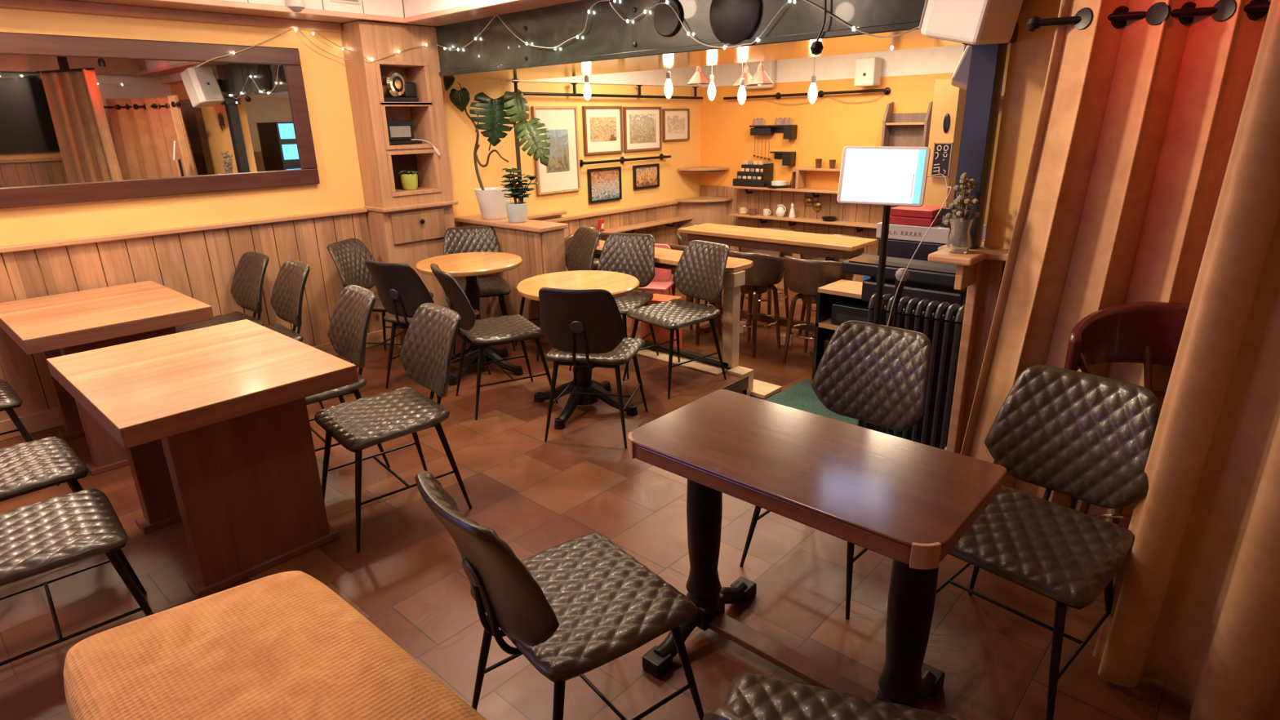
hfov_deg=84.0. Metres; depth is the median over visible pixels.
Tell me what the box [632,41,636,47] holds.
bolt
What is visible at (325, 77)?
wall
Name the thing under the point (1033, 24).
curtain rod
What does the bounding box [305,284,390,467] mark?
chair
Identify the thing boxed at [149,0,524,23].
trim
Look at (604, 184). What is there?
picture frame
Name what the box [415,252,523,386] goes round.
round table
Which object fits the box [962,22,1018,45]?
trim
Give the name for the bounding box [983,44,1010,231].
wall
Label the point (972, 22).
loudspeaker
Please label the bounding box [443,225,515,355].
chair
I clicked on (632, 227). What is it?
wall shelf
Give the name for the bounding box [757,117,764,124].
storage jar
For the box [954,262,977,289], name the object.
trim
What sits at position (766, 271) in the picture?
stool
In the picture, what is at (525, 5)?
ceiling
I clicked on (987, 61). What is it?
wall column
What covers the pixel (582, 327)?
chair
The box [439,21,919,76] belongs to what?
trim
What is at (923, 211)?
game
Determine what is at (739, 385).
trim
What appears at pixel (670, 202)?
trim
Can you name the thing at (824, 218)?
bowl
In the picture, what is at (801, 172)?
box shelf
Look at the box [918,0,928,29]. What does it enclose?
grille
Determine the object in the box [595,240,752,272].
countertop
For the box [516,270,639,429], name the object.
round table
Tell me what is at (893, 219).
game
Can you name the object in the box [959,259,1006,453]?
panelling
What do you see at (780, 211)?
milk jug
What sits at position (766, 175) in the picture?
rack
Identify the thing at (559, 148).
painting
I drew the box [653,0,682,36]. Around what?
disc
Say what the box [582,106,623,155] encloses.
picture frame
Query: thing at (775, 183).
dish
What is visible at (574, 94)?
pipe rail
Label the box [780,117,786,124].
storage jar
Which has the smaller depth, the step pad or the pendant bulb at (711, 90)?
the step pad
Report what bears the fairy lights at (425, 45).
attached to the tall cabinet
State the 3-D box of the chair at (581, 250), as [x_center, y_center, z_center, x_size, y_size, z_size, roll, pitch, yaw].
[-0.594,-0.511,5.273,0.610,0.865,0.476,-12,21,-28]
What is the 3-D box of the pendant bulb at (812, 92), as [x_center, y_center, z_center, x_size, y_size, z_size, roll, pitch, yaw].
[1.215,-2.128,4.939,0.066,0.655,0.066,15,25,40]
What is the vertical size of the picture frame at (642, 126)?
0.428 m
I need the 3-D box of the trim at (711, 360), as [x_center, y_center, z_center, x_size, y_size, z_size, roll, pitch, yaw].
[0.068,-0.032,5.323,1.480,0.215,0.050,15,25,40]
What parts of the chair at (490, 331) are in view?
backrest, leg, leg, seat, seat frame, leg, leg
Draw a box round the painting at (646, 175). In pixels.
[635,165,657,186]
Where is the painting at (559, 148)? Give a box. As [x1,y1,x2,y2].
[544,128,569,172]
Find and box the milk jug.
[775,204,786,217]
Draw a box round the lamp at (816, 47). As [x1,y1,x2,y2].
[810,0,826,55]
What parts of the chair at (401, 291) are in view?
leg, backrest, seat, leg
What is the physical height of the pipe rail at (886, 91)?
0.064 m
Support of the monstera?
on the trim at (532, 225)
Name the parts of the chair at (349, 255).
backrest, leg, seat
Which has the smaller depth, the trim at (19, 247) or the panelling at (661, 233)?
the trim at (19, 247)
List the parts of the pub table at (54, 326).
leg, leg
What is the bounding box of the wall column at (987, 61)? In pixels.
[949,43,1008,248]
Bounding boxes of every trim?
[0,0,342,31]
[0,207,368,253]
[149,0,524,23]
[223,0,488,17]
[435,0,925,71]
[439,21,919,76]
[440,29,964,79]
[454,213,568,232]
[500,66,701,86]
[527,210,566,219]
[541,200,681,222]
[626,335,731,369]
[635,346,728,375]
[642,375,748,425]
[726,365,753,395]
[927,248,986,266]
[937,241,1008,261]
[946,259,985,453]
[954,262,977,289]
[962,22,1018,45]
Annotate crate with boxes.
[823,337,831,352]
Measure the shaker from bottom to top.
0.160 m
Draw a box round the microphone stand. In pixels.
[881,267,909,433]
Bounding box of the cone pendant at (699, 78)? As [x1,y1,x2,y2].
[687,66,710,86]
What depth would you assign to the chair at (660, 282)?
5.77 m
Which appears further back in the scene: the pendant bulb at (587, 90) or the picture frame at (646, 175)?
the picture frame at (646, 175)
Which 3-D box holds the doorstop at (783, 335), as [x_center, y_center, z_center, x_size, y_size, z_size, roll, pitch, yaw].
[1.198,-0.175,5.870,0.120,0.090,0.100,5,20,18]
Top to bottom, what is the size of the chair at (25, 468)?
0.865 m
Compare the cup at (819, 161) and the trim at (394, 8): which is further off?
the cup at (819, 161)
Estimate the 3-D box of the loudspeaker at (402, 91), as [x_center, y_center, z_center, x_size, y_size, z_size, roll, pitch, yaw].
[-1.761,-1.964,5.110,0.166,0.209,0.300,15,25,40]
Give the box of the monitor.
[836,146,951,429]
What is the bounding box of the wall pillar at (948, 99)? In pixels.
[923,79,966,206]
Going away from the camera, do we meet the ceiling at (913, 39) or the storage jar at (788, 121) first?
the ceiling at (913, 39)
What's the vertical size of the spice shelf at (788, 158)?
0.135 m
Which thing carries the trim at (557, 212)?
attached to the wall at (325, 77)
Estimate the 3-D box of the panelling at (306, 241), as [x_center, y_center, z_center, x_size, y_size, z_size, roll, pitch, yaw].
[-3.436,-0.094,3.973,0.020,1.020,4.195,15,25,40]
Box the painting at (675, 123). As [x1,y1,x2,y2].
[666,115,684,133]
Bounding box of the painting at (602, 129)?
[589,116,616,142]
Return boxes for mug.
[738,207,747,213]
[749,208,757,214]
[763,208,770,216]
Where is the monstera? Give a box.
[443,77,550,222]
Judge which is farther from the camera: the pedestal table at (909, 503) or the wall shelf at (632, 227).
the wall shelf at (632, 227)
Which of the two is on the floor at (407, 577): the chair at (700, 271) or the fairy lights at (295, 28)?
the chair at (700, 271)
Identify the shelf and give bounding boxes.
[564,216,693,238]
[678,166,728,173]
[729,185,838,197]
[729,212,876,232]
[749,124,775,135]
[769,151,795,165]
[770,124,797,138]
[792,166,840,188]
[812,279,943,380]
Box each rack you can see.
[733,163,773,186]
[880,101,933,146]
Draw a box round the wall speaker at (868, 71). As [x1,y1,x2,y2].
[853,57,882,86]
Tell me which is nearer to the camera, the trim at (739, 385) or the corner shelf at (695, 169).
the trim at (739, 385)
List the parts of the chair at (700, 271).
leg, leg, seat, leg, backrest, leg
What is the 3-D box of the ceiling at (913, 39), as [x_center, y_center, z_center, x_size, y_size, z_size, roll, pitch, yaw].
[0.236,-1.832,4.338,4.010,0.017,0.900,15,25,40]
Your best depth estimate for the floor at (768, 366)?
5.83 m
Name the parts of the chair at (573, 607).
leg, backrest, leg, seat, leg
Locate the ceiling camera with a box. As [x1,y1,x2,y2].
[285,0,305,12]
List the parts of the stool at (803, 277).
leg, leg, backrest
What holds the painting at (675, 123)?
attached to the picture frame at (675, 122)
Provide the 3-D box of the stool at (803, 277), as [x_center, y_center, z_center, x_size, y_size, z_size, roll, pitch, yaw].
[1.303,-0.375,5.312,0.449,0.823,0.524,-13,22,-32]
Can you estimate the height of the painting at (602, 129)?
0.220 m
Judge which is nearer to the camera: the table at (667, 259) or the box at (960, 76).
the box at (960, 76)
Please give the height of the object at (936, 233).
0.090 m
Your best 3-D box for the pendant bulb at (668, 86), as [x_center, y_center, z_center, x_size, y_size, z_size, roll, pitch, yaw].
[0.206,-2.213,5.161,0.066,0.595,0.066,15,25,40]
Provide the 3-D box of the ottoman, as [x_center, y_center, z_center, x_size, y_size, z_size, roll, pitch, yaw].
[-0.744,0.955,1.555,1.357,0.467,0.664,15,25,40]
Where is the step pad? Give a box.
[751,378,782,399]
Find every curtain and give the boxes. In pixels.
[960,0,1271,528]
[1092,0,1279,719]
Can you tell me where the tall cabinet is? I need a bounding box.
[341,20,460,347]
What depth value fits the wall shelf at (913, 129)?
6.45 m
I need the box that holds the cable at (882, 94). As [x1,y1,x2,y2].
[766,93,883,104]
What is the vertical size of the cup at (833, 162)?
0.080 m
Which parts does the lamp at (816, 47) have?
cord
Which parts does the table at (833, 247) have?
leg, foot rail, leg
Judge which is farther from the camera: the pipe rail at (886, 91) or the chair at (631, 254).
the pipe rail at (886, 91)
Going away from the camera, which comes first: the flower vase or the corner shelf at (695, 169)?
the flower vase
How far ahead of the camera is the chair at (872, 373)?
2.67 m
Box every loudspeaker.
[383,71,418,102]
[918,0,1022,44]
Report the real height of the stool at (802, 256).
0.823 m
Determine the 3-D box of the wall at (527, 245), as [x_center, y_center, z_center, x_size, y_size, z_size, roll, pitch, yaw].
[-1.029,-0.583,5.769,1.060,1.020,0.220,15,25,40]
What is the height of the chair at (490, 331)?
0.865 m
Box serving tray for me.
[765,184,789,187]
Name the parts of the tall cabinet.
niche moulding, drawer, knob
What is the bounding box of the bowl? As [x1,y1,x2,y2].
[821,216,836,221]
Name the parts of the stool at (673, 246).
leg, backrest, leg, leg, leg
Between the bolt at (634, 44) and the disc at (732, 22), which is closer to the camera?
the disc at (732, 22)
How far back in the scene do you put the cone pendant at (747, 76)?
5.75 m
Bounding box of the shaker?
[789,171,795,188]
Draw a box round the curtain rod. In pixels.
[1026,1,1271,31]
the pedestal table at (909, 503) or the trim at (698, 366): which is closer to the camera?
the pedestal table at (909, 503)
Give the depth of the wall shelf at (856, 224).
7.21 m
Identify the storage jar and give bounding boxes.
[752,118,758,125]
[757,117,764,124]
[775,117,781,124]
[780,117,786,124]
[785,117,791,124]
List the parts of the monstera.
stem, stem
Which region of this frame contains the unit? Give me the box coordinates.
[386,120,422,144]
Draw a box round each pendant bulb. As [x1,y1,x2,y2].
[583,75,591,100]
[664,68,672,98]
[707,65,715,100]
[737,62,746,104]
[808,57,817,103]
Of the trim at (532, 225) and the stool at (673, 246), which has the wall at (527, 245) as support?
the trim at (532, 225)
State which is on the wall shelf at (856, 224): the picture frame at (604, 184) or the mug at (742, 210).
the mug at (742, 210)
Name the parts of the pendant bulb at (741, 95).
bulb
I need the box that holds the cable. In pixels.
[411,138,439,155]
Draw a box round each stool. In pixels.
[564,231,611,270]
[663,241,721,344]
[676,223,730,302]
[721,249,784,357]
[738,227,793,328]
[782,255,853,362]
[798,233,862,334]
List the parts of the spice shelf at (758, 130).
hook rail, rail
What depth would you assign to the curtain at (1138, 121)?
2.35 m
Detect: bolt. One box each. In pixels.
[631,7,636,13]
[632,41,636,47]
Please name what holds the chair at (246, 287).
on the floor at (407, 577)
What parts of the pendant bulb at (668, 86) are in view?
bulb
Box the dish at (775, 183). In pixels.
[771,180,786,186]
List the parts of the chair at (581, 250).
leg, leg, backrest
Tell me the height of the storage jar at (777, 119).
0.072 m
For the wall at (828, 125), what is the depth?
7.06 m
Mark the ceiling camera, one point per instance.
(297, 6)
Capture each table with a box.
[0,280,213,475]
[46,319,358,599]
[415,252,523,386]
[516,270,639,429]
[594,240,752,368]
[627,389,1007,709]
[677,222,877,356]
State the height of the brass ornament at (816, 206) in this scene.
0.100 m
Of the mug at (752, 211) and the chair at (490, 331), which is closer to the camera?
the chair at (490, 331)
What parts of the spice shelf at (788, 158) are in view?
rail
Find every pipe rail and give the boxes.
[511,80,702,99]
[579,153,671,166]
[723,87,890,99]
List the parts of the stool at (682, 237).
backrest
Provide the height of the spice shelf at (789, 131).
0.135 m
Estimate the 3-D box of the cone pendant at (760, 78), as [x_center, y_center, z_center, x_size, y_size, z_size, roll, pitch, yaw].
[0.926,-2.358,5.420,0.194,0.515,0.194,-10,20,-24]
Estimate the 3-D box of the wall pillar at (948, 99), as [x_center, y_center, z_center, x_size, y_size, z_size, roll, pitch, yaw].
[2.057,-0.891,4.963,0.160,1.990,0.140,15,25,40]
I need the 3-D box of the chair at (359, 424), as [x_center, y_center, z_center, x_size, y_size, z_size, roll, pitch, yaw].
[-1.059,0.246,3.060,0.610,0.865,0.476,-17,24,-38]
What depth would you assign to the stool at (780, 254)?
6.44 m
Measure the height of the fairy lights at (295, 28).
0.268 m
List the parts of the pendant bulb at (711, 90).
bulb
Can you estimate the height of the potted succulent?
0.140 m
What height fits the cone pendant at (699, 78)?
0.475 m
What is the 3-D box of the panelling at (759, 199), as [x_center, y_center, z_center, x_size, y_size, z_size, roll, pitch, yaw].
[1.735,-1.228,7.439,2.765,1.060,0.020,15,25,40]
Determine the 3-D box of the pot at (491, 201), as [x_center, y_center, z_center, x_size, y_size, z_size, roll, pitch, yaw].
[-1.170,-1.249,5.679,0.284,0.232,0.284,15,25,40]
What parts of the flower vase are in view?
glass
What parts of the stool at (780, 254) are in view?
leg, leg, seat, backrest, leg, leg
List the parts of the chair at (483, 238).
leg, backrest, seat, leg, leg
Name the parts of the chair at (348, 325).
seat frame, seat, leg, backrest, leg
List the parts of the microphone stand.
post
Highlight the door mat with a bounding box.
[764,378,857,425]
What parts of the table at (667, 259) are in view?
post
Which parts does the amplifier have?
panel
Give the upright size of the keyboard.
1.010 m
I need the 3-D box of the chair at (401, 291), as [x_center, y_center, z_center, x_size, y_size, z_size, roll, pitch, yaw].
[-1.367,-0.252,4.555,0.476,0.865,0.610,9,21,27]
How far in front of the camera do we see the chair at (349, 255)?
4.99 m
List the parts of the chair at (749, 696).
backrest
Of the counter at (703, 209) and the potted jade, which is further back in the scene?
the counter at (703, 209)
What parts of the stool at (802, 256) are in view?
leg, seat, backrest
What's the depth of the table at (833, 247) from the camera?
5.67 m
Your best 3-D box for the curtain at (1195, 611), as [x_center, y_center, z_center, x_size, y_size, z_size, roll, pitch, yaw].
[1.620,-0.028,1.471,0.213,2.263,0.920,-10,21,-25]
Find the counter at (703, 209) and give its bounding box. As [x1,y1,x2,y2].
[675,195,733,227]
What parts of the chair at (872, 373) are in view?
leg, leg, backrest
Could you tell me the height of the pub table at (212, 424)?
0.760 m
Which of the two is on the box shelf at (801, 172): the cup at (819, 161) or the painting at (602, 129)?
the cup at (819, 161)
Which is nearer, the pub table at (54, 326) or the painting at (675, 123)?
the pub table at (54, 326)
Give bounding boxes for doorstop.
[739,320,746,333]
[780,332,793,346]
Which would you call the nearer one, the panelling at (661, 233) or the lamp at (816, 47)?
the lamp at (816, 47)
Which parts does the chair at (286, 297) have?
seat, backrest, leg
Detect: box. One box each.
[642,293,681,348]
[744,60,775,89]
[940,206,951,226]
[951,45,971,89]
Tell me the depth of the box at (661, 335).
5.39 m
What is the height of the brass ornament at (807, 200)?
0.100 m
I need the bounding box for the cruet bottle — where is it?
[788,203,795,217]
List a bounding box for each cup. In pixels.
[815,158,822,168]
[829,159,835,168]
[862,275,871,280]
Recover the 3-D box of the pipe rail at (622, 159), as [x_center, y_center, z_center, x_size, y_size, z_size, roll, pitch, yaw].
[-0.125,-2.018,7.162,0.080,0.064,1.282,15,25,40]
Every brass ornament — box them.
[804,195,812,205]
[812,200,821,211]
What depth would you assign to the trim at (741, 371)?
4.76 m
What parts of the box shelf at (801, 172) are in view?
panel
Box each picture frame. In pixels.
[531,106,581,195]
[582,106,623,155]
[586,166,622,203]
[622,106,662,151]
[632,163,659,189]
[662,108,689,141]
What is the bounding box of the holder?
[596,218,604,231]
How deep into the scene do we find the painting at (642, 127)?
7.27 m
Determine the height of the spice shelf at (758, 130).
0.100 m
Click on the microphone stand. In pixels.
(899, 273)
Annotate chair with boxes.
[0,379,60,485]
[0,436,88,502]
[0,488,153,666]
[174,251,269,333]
[265,259,324,408]
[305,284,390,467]
[314,302,471,552]
[327,238,433,363]
[364,259,490,399]
[414,471,704,719]
[430,263,558,420]
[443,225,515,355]
[515,226,600,361]
[538,287,648,448]
[568,232,658,378]
[622,240,729,399]
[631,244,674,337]
[702,672,955,719]
[739,320,930,619]
[936,364,1159,719]
[1063,301,1189,524]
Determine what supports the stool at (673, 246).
on the floor at (768, 366)
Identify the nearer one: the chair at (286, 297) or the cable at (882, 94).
the chair at (286, 297)
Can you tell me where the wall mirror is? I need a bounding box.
[0,31,319,208]
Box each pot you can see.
[474,186,510,219]
[505,201,527,222]
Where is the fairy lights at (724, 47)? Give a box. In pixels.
[436,0,919,51]
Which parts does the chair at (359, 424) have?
leg, leg, seat, leg, backrest, leg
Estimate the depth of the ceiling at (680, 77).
7.09 m
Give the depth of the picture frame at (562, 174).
6.52 m
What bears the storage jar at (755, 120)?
on the spice shelf at (758, 130)
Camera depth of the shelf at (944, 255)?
2.94 m
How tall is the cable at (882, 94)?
0.069 m
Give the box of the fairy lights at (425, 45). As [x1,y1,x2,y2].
[364,43,435,61]
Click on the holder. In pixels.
(601, 222)
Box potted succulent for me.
[397,170,419,190]
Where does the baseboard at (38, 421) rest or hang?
attached to the wall at (325, 77)
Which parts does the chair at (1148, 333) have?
leg, post, leg, backrest, post, seat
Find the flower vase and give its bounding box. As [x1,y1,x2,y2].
[943,172,980,253]
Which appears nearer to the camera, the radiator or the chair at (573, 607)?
the chair at (573, 607)
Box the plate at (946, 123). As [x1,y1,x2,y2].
[942,113,950,133]
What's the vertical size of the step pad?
0.028 m
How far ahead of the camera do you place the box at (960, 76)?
4.01 m
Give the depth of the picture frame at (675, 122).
7.63 m
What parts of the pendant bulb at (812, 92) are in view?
bulb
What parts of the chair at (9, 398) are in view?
seat, leg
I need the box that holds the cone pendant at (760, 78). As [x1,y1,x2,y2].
[747,61,773,86]
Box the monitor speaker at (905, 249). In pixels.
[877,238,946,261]
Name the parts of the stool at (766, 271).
leg, leg, backrest, leg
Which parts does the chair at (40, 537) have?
seat, leg, leg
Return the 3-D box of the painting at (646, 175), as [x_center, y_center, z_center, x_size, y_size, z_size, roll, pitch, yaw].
[0.063,-1.927,7.460,0.014,0.196,0.346,15,25,40]
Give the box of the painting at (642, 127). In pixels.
[629,114,656,143]
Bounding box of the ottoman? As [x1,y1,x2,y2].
[63,570,486,719]
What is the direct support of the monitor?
on the floor at (407, 577)
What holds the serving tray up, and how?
on the wall shelf at (812, 190)
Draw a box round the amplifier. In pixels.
[831,297,905,325]
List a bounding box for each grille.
[330,0,359,4]
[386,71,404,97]
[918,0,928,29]
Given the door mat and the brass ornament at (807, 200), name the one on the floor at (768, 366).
the door mat
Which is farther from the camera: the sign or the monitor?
the sign
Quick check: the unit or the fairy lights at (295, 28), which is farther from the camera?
the unit
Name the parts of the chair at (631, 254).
leg, backrest, seat, leg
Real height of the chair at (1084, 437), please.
0.865 m
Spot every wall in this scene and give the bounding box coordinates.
[0,7,700,415]
[457,222,566,343]
[699,44,968,195]
[983,0,1061,275]
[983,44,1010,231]
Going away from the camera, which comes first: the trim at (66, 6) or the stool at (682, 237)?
the trim at (66, 6)
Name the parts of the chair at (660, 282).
leg, leg, seat, backrest, leg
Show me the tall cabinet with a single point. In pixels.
(409, 227)
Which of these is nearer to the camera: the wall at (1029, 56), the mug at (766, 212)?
the wall at (1029, 56)
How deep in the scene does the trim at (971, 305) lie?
3.21 m
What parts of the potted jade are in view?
stem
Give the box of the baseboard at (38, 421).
[0,329,383,441]
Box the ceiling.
[71,0,581,26]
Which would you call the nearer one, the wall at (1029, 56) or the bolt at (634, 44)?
the wall at (1029, 56)
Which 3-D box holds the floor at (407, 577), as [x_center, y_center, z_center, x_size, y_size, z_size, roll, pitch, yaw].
[-0.736,1.006,2.603,6.220,0.300,5.350,15,25,40]
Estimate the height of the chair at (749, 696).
0.865 m
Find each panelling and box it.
[0,212,382,421]
[460,203,679,292]
[700,185,899,290]
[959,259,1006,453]
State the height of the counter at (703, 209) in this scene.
0.924 m
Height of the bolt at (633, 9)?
0.028 m
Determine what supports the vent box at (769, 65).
attached to the wall at (828, 125)
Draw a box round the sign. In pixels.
[930,142,953,177]
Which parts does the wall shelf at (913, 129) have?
panel, panel, panel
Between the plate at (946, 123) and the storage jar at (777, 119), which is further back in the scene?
the storage jar at (777, 119)
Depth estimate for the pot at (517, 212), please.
5.40 m
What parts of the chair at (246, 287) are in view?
seat, backrest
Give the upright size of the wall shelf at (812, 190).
0.088 m
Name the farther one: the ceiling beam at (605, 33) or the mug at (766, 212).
the mug at (766, 212)
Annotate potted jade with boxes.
[500,168,539,222]
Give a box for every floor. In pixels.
[0,332,1191,719]
[620,287,858,420]
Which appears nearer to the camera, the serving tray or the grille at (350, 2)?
the grille at (350, 2)
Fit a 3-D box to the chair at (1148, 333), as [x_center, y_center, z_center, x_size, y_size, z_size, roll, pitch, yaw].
[1.702,0.364,2.307,0.496,1.007,0.629,-13,22,-31]
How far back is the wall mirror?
4.16 m
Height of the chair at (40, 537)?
0.865 m
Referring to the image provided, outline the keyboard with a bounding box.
[841,253,967,313]
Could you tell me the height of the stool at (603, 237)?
0.823 m
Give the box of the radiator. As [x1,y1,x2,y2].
[861,293,964,449]
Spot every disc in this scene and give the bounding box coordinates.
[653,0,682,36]
[709,0,761,44]
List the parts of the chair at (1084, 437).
leg, seat, leg, backrest, leg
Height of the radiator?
0.952 m
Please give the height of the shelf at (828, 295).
0.690 m
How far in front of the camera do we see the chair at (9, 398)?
3.31 m
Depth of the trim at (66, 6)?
4.11 m
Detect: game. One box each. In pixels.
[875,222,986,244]
[889,204,946,218]
[889,215,941,226]
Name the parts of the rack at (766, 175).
panel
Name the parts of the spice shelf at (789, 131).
rail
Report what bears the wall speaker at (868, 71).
attached to the wall at (828, 125)
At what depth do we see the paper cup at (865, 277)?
4.64 m
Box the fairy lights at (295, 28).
[195,26,354,66]
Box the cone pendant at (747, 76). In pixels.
[733,62,757,88]

